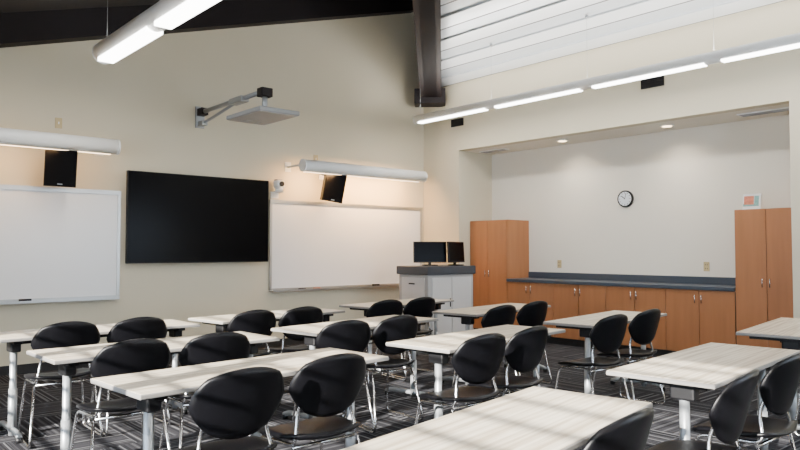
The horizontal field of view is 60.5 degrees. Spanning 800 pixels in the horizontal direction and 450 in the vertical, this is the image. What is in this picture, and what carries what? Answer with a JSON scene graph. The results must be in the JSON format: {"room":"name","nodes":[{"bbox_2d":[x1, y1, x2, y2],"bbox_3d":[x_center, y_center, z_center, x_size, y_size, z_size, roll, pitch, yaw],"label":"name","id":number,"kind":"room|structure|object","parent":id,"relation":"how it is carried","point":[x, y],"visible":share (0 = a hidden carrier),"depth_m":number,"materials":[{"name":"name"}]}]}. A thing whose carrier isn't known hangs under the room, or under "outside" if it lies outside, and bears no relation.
{"room":"classroom","nodes":[
{"label":"classroom","id":0,"kind":"room"},
{"bbox_2d":[0,128,120,155],"bbox_3d":[-4.398,-0.915,7.013,2.840,0.178,0.558,2,-3,-41],"label":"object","id":1,"kind":"structure","parent":0,"point":[8,137],"depth_m":7.33,"materials":[{"name":"white metal"}]},
{"bbox_2d":[0,128,120,155],"bbox_3d":[-4.398,-0.915,7.013,2.840,0.178,0.558,2,-3,-41],"label":"light","id":2,"kind":"object","parent":1,"relation":"attached to","point":[8,137],"depth_m":7.33,"materials":[{"name":"white metal"}]},
{"bbox_2d":[0,0,227,12],"bbox_3d":[0.157,-2.863,4.657,9.850,3.026,10.420,2,-3,-41],"label":"ceiling","id":3,"kind":"structure","parent":0,"point":[6,6],"depth_m":7.49,"materials":[{"name":"metal"}]},
{"bbox_2d":[92,0,220,63],"bbox_3d":[-0.179,-2.200,3.857,0.229,0.812,8.820,2,-3,-41],"label":"linear pendant light","id":4,"kind":"object","parent":3,"relation":"hanging from","point":[151,23],"visible":1,"depth_m":6.12,"materials":[{"name":"white plastic"}]},
{"bbox_2d":[0,0,412,47],"bbox_3d":[-3.223,-2.474,8.332,9.250,3.059,0.220,2,-3,-41],"label":"rafter","id":5,"kind":"object","parent":3,"relation":"attached to","point":[29,28],"visible":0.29,"depth_m":8.80,"materials":[{"name":"paint"}]},
{"bbox_2d":[413,0,445,106],"bbox_3d":[0.380,-2.603,9.452,0.500,1.175,3.832,0,-2,4],"label":"rafter","id":6,"kind":"object","parent":3,"relation":"attached to","point":[427,13],"visible":1,"depth_m":9.58,"materials":[{"name":"paint"}]},
{"bbox_2d":[412,15,799,123],"bbox_3d":[3.325,-2.174,7.278,0.135,0.941,9.320,2,-3,-41],"label":"linear pendant light","id":7,"kind":"object","parent":3,"relation":"hanging from","point":[792,41],"visible":0.86,"depth_m":7.95,"materials":[{"name":"white metal"}]},
{"bbox_2d":[0,12,423,365],"bbox_3d":[-3.233,-1.261,8.525,9.850,5.845,0.150,2,-3,-41],"label":"wall","id":8,"kind":"structure","parent":0,"point":[351,82],"depth_m":9.15,"materials":[{"name":"paint"}]},
{"bbox_2d":[55,117,61,128],"bbox_3d":[-3.894,-1.164,7.828,0.075,0.120,0.014,2,-3,-41],"label":"wall plate","id":9,"kind":"object","parent":8,"relation":"attached to","point":[58,121],"visible":1,"depth_m":7.83,"materials":[{"name":"beige plastic"}]},
{"bbox_2d":[43,149,77,187],"bbox_3d":[-3.795,-0.672,7.599,0.321,0.520,0.453,2,-3,-41],"label":"loudspeaker","id":10,"kind":"object","parent":8,"relation":"attached to","point":[60,166],"depth_m":7.48,"materials":[{"name":"black plastic"}]},
{"bbox_2d":[0,184,120,304],"bbox_3d":[-4.521,0.198,7.172,3.140,1.290,0.093,2,-3,-41],"label":"whiteboard","id":11,"kind":"object","parent":8,"relation":"attached to","point":[57,244],"visible":1,"depth_m":7.78,"materials":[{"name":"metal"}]},
{"bbox_2d":[0,331,372,375],"bbox_3d":[-3.178,1.607,8.358,9.550,0.100,0.015,2,-3,-41],"label":"baseboard","id":12,"kind":"structure","parent":8,"relation":"attached to","point":[32,367],"depth_m":7.66,"materials":[{"name":"black rubber"}]},
{"bbox_2d":[125,170,268,263],"bbox_3d":[-2.575,-0.074,8.886,1.930,1.120,0.113,2,-3,-41],"label":"wall-mounted television","id":13,"kind":"object","parent":8,"relation":"attached to","point":[171,218],"visible":1,"depth_m":8.77,"materials":[{"name":"black plastic"}]},
{"bbox_2d":[195,87,299,128],"bbox_3d":[-1.970,-1.369,8.162,0.500,0.406,2.069,2,-3,-41],"label":"projector","id":14,"kind":"object","parent":8,"relation":"attached to","point":[260,115],"visible":1,"depth_m":7.72,"materials":[{"name":"silver metal"}]},
{"bbox_2d":[270,179,284,198],"bbox_3d":[-1.704,-0.509,9.599,0.140,0.260,0.215,2,-3,-41],"label":"camera","id":15,"kind":"object","parent":8,"relation":"attached to","point":[278,184],"visible":1,"depth_m":9.55,"materials":[{"name":"white plastic"}]},
{"bbox_2d":[318,173,346,203],"bbox_3d":[-1.033,-0.576,10.030,0.359,0.533,0.453,2,-3,-41],"label":"loudspeaker","id":16,"kind":"object","parent":8,"relation":"attached to","point":[333,187],"depth_m":9.91,"materials":[{"name":"black plastic"}]},
{"bbox_2d":[269,199,421,291],"bbox_3d":[-0.712,0.321,10.524,2.910,1.290,0.093,2,-3,-41],"label":"whiteboard","id":17,"kind":"object","parent":8,"relation":"attached to","point":[313,245],"visible":0.88,"depth_m":10.36,"materials":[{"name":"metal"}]},
{"bbox_2d":[285,159,427,181],"bbox_3d":[-0.609,-0.792,10.349,2.300,0.178,0.558,2,-3,-41],"label":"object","id":18,"kind":"structure","parent":0,"point":[305,165],"depth_m":10.01,"materials":[{"name":"white metal"}]},
{"bbox_2d":[285,159,427,181],"bbox_3d":[-0.609,-0.792,10.349,2.300,0.178,0.558,2,-3,-41],"label":"light","id":19,"kind":"object","parent":18,"relation":"attached to","point":[305,165],"depth_m":10.01,"materials":[{"name":"white metal"}]},
{"bbox_2d":[0,340,799,449],"bbox_3d":[0.462,1.588,4.829,10.750,0.120,10.520,2,-3,-41],"label":"floor","id":20,"kind":"structure","parent":0,"point":[124,433],"depth_m":5.82,"materials":[{"name":"carpet"}]},
{"bbox_2d":[17,321,102,448],"bbox_3d":[-2.445,1.102,4.944,0.486,0.853,0.496,2,-3,-39],"label":"chair","id":21,"kind":"object","parent":20,"relation":"on","point":[68,333],"visible":0.74,"depth_m":4.79,"materials":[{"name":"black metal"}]},
{"bbox_2d":[0,319,199,443],"bbox_3d":[-2.398,1.184,5.429,1.490,0.732,0.554,2,-3,-43],"label":"table","id":22,"kind":"object","parent":20,"relation":"on","point":[14,339],"visible":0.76,"depth_m":4.95,"materials":[{"name":"laminate"}]},
{"bbox_2d":[70,338,170,449],"bbox_3d":[-1.618,1.067,3.994,0.486,0.853,0.496,2,-3,-41],"label":"chair","id":23,"kind":"object","parent":20,"relation":"on","point":[142,354],"visible":0.65,"depth_m":3.84,"materials":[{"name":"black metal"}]},
{"bbox_2d":[88,316,170,435],"bbox_3d":[-2.069,1.114,5.261,0.486,0.853,0.496,2,-3,-41],"label":"chair","id":24,"kind":"object","parent":20,"relation":"on","point":[137,327],"visible":0.29,"depth_m":5.09,"materials":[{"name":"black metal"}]},
{"bbox_2d":[26,331,279,449],"bbox_3d":[-1.570,1.150,4.520,1.490,0.732,0.554,2,-3,-43],"label":"table","id":25,"kind":"object","parent":20,"relation":"on","point":[67,359],"visible":0.52,"depth_m":4.07,"materials":[{"name":"laminate"}]},
{"bbox_2d":[159,332,250,449],"bbox_3d":[-1.218,1.080,4.331,0.486,0.853,0.496,1,-3,-35],"label":"chair","id":26,"kind":"object","parent":20,"relation":"on","point":[217,346],"visible":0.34,"depth_m":4.14,"materials":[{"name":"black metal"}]},
{"bbox_2d":[168,367,283,449],"bbox_3d":[-0.791,1.033,3.056,0.486,0.853,0.496,2,-3,-41],"label":"chair","id":27,"kind":"object","parent":20,"relation":"on","point":[231,406],"visible":1,"depth_m":2.90,"materials":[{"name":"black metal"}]},
{"bbox_2d":[91,347,388,449],"bbox_3d":[-0.773,1.118,3.630,0.554,0.732,1.490,-2,-3,45],"label":"table","id":28,"kind":"object","parent":20,"relation":"on","point":[149,388],"visible":0.66,"depth_m":3.38,"materials":[{"name":"laminate"}]},
{"bbox_2d":[227,309,279,406],"bbox_3d":[-1.337,1.137,5.879,0.486,0.853,0.496,2,-3,-39],"label":"chair","id":29,"kind":"object","parent":20,"relation":"on","point":[260,321],"visible":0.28,"depth_m":5.72,"materials":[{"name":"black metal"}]},
{"bbox_2d":[188,308,344,331],"bbox_3d":[-1.244,1.228,6.638,0.554,0.732,1.490,-2,-3,41],"label":"table","id":30,"kind":"object","parent":20,"relation":"on","point":[221,322],"visible":0.24,"depth_m":6.30,"materials":[{"name":"laminate"}]},
{"bbox_2d":[264,306,322,403],"bbox_3d":[-0.969,1.149,6.229,0.486,0.853,0.496,2,-3,-37],"label":"chair","id":31,"kind":"object","parent":20,"relation":"on","point":[303,315],"visible":0.62,"depth_m":6.05,"materials":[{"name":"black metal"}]},
{"bbox_2d":[258,353,365,449],"bbox_3d":[-0.441,1.047,3.445,0.486,0.853,0.496,2,-3,-41],"label":"chair","id":32,"kind":"object","parent":20,"relation":"on","point":[323,388],"visible":0.98,"depth_m":3.30,"materials":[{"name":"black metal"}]},
{"bbox_2d":[292,320,375,441],"bbox_3d":[-0.485,1.106,5.054,0.486,0.853,0.496,1,-3,-33],"label":"chair","id":33,"kind":"object","parent":20,"relation":"on","point":[351,335],"visible":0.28,"depth_m":4.88,"materials":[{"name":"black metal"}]},
{"bbox_2d":[271,315,438,418],"bbox_3d":[-0.333,1.198,5.816,0.554,0.732,1.490,-2,-3,41],"label":"table","id":34,"kind":"object","parent":20,"relation":"on","point":[310,332],"visible":0.56,"depth_m":5.63,"materials":[{"name":"laminate"}]},
{"bbox_2d":[342,315,423,429],"bbox_3d":[-0.126,1.119,5.413,0.486,0.853,0.496,2,-3,-39],"label":"chair","id":35,"kind":"object","parent":20,"relation":"on","point":[400,327],"visible":0.8,"depth_m":5.25,"materials":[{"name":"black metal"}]},
{"bbox_2d":[363,299,406,385],"bbox_3d":[-0.239,1.180,7.070,0.486,0.853,0.496,2,-3,-36],"label":"chair","id":36,"kind":"object","parent":20,"relation":"on","point":[390,306],"visible":0.26,"depth_m":6.88,"materials":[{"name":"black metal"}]},
{"bbox_2d":[339,298,453,370],"bbox_3d":[-0.001,1.282,8.121,0.554,0.732,1.490,-2,-3,40],"label":"table","id":37,"kind":"object","parent":20,"relation":"on","point":[438,302],"visible":0.29,"depth_m":8.11,"materials":[{"name":"laminate"}]},
{"bbox_2d":[382,297,434,378],"bbox_3d":[0.117,1.195,7.465,0.486,0.853,0.496,2,-3,-39],"label":"chair","id":38,"kind":"object","parent":20,"relation":"on","point":[421,306],"visible":0.41,"depth_m":7.30,"materials":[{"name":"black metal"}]},
{"bbox_2d":[397,265,475,336],"bbox_3d":[0.536,1.161,10.112,0.980,1.120,0.680,2,-3,-41],"label":"lectern","id":39,"kind":"object","parent":20,"relation":"on","point":[449,282],"visible":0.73,"depth_m":9.84,"materials":[{"name":"laminate"}]},
{"bbox_2d":[413,242,446,265],"bbox_3d":[0.441,0.420,10.081,0.500,0.353,0.160,0,-2,-13],"label":"computer monitor","id":40,"kind":"object","parent":39,"relation":"on","point":[423,252],"visible":1,"depth_m":10.06,"materials":[{"name":"black plastic"}]},
{"bbox_2d":[447,242,464,265],"bbox_3d":[0.832,0.425,10.212,0.160,0.353,0.460,-1,-3,35],"label":"computer monitor","id":41,"kind":"object","parent":39,"relation":"on","point":[455,250],"visible":1,"depth_m":10.16,"materials":[{"name":"black plastic"}]},
{"bbox_2d":[414,333,505,424],"bbox_3d":[0.388,1.077,4.255,0.486,0.853,0.496,2,-3,-39],"label":"chair","id":42,"kind":"object","parent":20,"relation":"on","point":[478,359],"visible":0.97,"depth_m":4.10,"materials":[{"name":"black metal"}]},
{"bbox_2d":[386,325,565,418],"bbox_3d":[0.604,1.167,4.959,0.554,0.732,1.490,-2,-3,42],"label":"table","id":43,"kind":"object","parent":20,"relation":"on","point":[439,347],"visible":0.35,"depth_m":4.59,"materials":[{"name":"laminate"}]},
{"bbox_2d":[452,304,520,400],"bbox_3d":[0.815,1.156,6.401,0.486,0.853,0.496,2,-3,-39],"label":"chair","id":44,"kind":"object","parent":20,"relation":"on","point":[500,315],"visible":0.27,"depth_m":6.21,"materials":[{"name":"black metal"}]},
{"bbox_2d":[432,303,550,384],"bbox_3d":[1.016,1.253,7.309,0.554,0.732,1.490,-2,-3,41],"label":"table","id":45,"kind":"object","parent":20,"relation":"on","point":[467,315],"visible":0.46,"depth_m":6.92,"materials":[{"name":"laminate"}]},
{"bbox_2d":[341,386,652,449],"bbox_3d":[0.357,1.071,2.353,0.554,0.732,1.490,-2,-3,39],"label":"table","id":46,"kind":"object","parent":20,"relation":"on","point":[532,418],"visible":0.87,"depth_m":2.43,"materials":[{"name":"laminate"}]},
{"bbox_2d":[470,220,528,328],"bbox_3d":[1.578,0.843,10.978,0.584,1.820,0.765,2,-3,-41],"label":"storage cabinet","id":47,"kind":"object","parent":20,"relation":"on","point":[499,249],"visible":0.7,"depth_m":10.77,"materials":[{"name":"brown wood"}]},
{"bbox_2d":[464,326,547,408],"bbox_3d":[0.735,1.091,4.639,0.486,0.853,0.496,2,-3,-43],"label":"chair","id":48,"kind":"object","parent":20,"relation":"on","point":[524,350],"visible":0.85,"depth_m":4.47,"materials":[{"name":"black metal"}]},
{"bbox_2d":[514,301,551,389],"bbox_3d":[1.214,1.173,6.886,0.486,0.853,0.496,2,-3,-39],"label":"chair","id":49,"kind":"object","parent":20,"relation":"on","point":[532,314],"visible":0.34,"depth_m":6.70,"materials":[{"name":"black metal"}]},
{"bbox_2d":[555,314,629,399],"bbox_3d":[1.549,1.122,5.489,0.486,0.853,0.496,2,-3,-37],"label":"chair","id":50,"kind":"object","parent":20,"relation":"on","point":[607,335],"visible":0.91,"depth_m":5.32,"materials":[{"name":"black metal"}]},
{"bbox_2d":[543,310,666,393],"bbox_3d":[1.930,1.216,6.303,0.554,0.732,1.490,-2,-3,41],"label":"table","id":51,"kind":"object","parent":20,"relation":"on","point":[585,323],"visible":0.33,"depth_m":5.95,"materials":[{"name":"laminate"}]},
{"bbox_2d":[581,408,653,449],"bbox_3d":[0.572,1.004,2.272,0.496,0.853,0.486,-2,-3,45],"label":"chair","id":52,"kind":"object","parent":20,"relation":"on","point":[631,431],"visible":1,"depth_m":2.07,"materials":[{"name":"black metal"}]},
{"bbox_2d":[506,272,736,355],"bbox_3d":[2.959,1.190,9.396,0.584,1.010,3.404,2,-3,-41],"label":"base cabinet","id":53,"kind":"object","parent":20,"relation":"on","point":[699,310],"visible":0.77,"depth_m":8.90,"materials":[{"name":"brown wood"}]},
{"bbox_2d":[593,309,665,404],"bbox_3d":[1.991,1.139,5.958,0.486,0.853,0.496,2,-3,-39],"label":"chair","id":54,"kind":"object","parent":20,"relation":"on","point":[642,329],"visible":0.84,"depth_m":5.79,"materials":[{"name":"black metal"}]},
{"bbox_2d":[646,369,758,449],"bbox_3d":[1.285,1.030,2.978,0.496,0.853,0.486,-2,-3,43],"label":"chair","id":55,"kind":"object","parent":20,"relation":"on","point":[728,412],"visible":1,"depth_m":2.79,"materials":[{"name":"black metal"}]},
{"bbox_2d":[606,342,799,449],"bbox_3d":[1.772,1.126,3.864,0.554,0.732,1.490,-2,-3,44],"label":"table","id":56,"kind":"object","parent":20,"relation":"on","point":[708,366],"visible":0.84,"depth_m":3.65,"materials":[{"name":"laminate"}]},
{"bbox_2d":[693,353,799,449],"bbox_3d":[1.779,1.049,3.481,0.486,0.853,0.496,2,-3,-41],"label":"chair","id":57,"kind":"object","parent":20,"relation":"on","point":[778,387],"visible":0.77,"depth_m":3.30,"materials":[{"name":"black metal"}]},
{"bbox_2d":[734,207,793,348],"bbox_3d":[4.314,0.729,7.874,0.584,1.820,0.695,2,-3,-41],"label":"storage cabinet","id":58,"kind":"object","parent":20,"relation":"on","point":[763,237],"visible":0.7,"depth_m":7.74,"materials":[{"name":"brown wood"}]},
{"bbox_2d":[743,193,760,209],"bbox_3d":[4.124,-0.270,8.026,0.094,0.184,0.210,2,-3,-41],"label":"photo card","id":59,"kind":"object","parent":58,"relation":"on","point":[750,201],"visible":0.87,"depth_m":7.99,"materials":[{"name":"white paper"}]},
{"bbox_2d":[736,317,799,431],"bbox_3d":[3.229,1.188,5.555,0.554,0.732,1.490,-2,-3,41],"label":"table","id":60,"kind":"object","parent":20,"relation":"on","point":[786,331],"visible":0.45,"depth_m":5.15,"materials":[{"name":"laminate"}]},
{"bbox_2d":[794,391,799,436],"bbox_3d":[3.187,1.104,4.997,0.496,0.853,0.486,-2,-3,41],"label":"chair","id":61,"kind":"object","parent":20,"relation":"on","point":[798,403],"visible":0.57,"depth_m":4.96,"materials":[{"name":"silver metal"}]},
{"bbox_2d":[424,0,799,317],"bbox_3d":[3.801,-0.563,7.852,0.150,4.400,10.120,2,-3,-41],"label":"wall","id":62,"kind":"structure","parent":0,"point":[772,79],"depth_m":8.82,"materials":[{"name":"paint"}]},
{"bbox_2d":[451,118,463,126],"bbox_3d":[0.918,-1.647,11.031,0.025,0.120,0.260,2,-3,-41],"label":"air vent","id":63,"kind":"object","parent":62,"relation":"in","point":[460,121],"visible":1,"depth_m":11.01,"materials":[{"name":"black plastic"}]},
{"bbox_2d":[641,75,663,89],"bbox_3d":[3.132,-1.779,8.520,0.025,0.140,0.300,2,-3,-41],"label":"air vent","id":64,"kind":"object","parent":62,"relation":"in","point":[657,81],"visible":0.8,"depth_m":8.51,"materials":[{"name":"black plastic"}]},
{"bbox_2d":[441,0,785,86],"bbox_3d":[2.746,-2.920,6.942,2.949,1.005,10.420,2,-3,-41],"label":"window blinds","id":65,"kind":"object","parent":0,"point":[521,33],"depth_m":8.89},
{"bbox_2d":[465,104,790,328],"bbox_3d":[2.956,0.147,9.482,0.770,3.100,5.180,2,-3,-41],"label":"wall","id":66,"kind":"structure","parent":0,"point":[687,180],"depth_m":9.47,"materials":[{"name":"paint"}]},
{"bbox_2d":[479,148,509,152],"bbox_3d":[1.507,-1.187,10.973,0.160,0.021,0.500,2,-3,-41],"label":"air vent","id":67,"kind":"object","parent":66,"relation":"in","point":[499,149],"visible":1,"depth_m":10.91,"materials":[{"name":"white metal"}]},
{"bbox_2d":[557,260,561,267],"bbox_3d":[2.430,0.594,10.455,0.010,0.120,0.075,2,-3,-41],"label":"wall outlet","id":68,"kind":"object","parent":66,"relation":"attached to","point":[559,262],"visible":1,"depth_m":10.45,"materials":[{"name":"beige plastic"}]},
{"bbox_2d":[617,190,633,206],"bbox_3d":[3.164,-0.367,9.630,0.042,0.236,0.236,2,-3,-41],"label":"wall clock","id":69,"kind":"object","parent":66,"relation":"attached to","point":[625,198],"visible":1,"depth_m":9.61,"materials":[{"name":"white plastic"}]},
{"bbox_2d":[660,124,673,127],"bbox_3d":[3.424,-1.269,8.798,0.170,0.016,0.170,2,-3,-41],"label":"recessed light","id":70,"kind":"object","parent":66,"relation":"in","point":[664,125],"visible":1,"depth_m":8.74,"materials":[{"name":"white metal"}]},
{"bbox_2d":[703,262,709,270],"bbox_3d":[3.917,0.532,8.768,0.010,0.120,0.075,2,-3,-41],"label":"wall outlet","id":71,"kind":"object","parent":66,"relation":"attached to","point":[706,264],"visible":1,"depth_m":8.76,"materials":[{"name":"beige plastic"}]},
{"bbox_2d":[736,107,788,116],"bbox_3d":[4.217,-1.300,7.898,0.160,0.021,0.600,2,-3,-41],"label":"air vent","id":72,"kind":"object","parent":66,"relation":"in","point":[782,109],"visible":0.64,"depth_m":7.88,"materials":[{"name":"white metal"}]}
]}

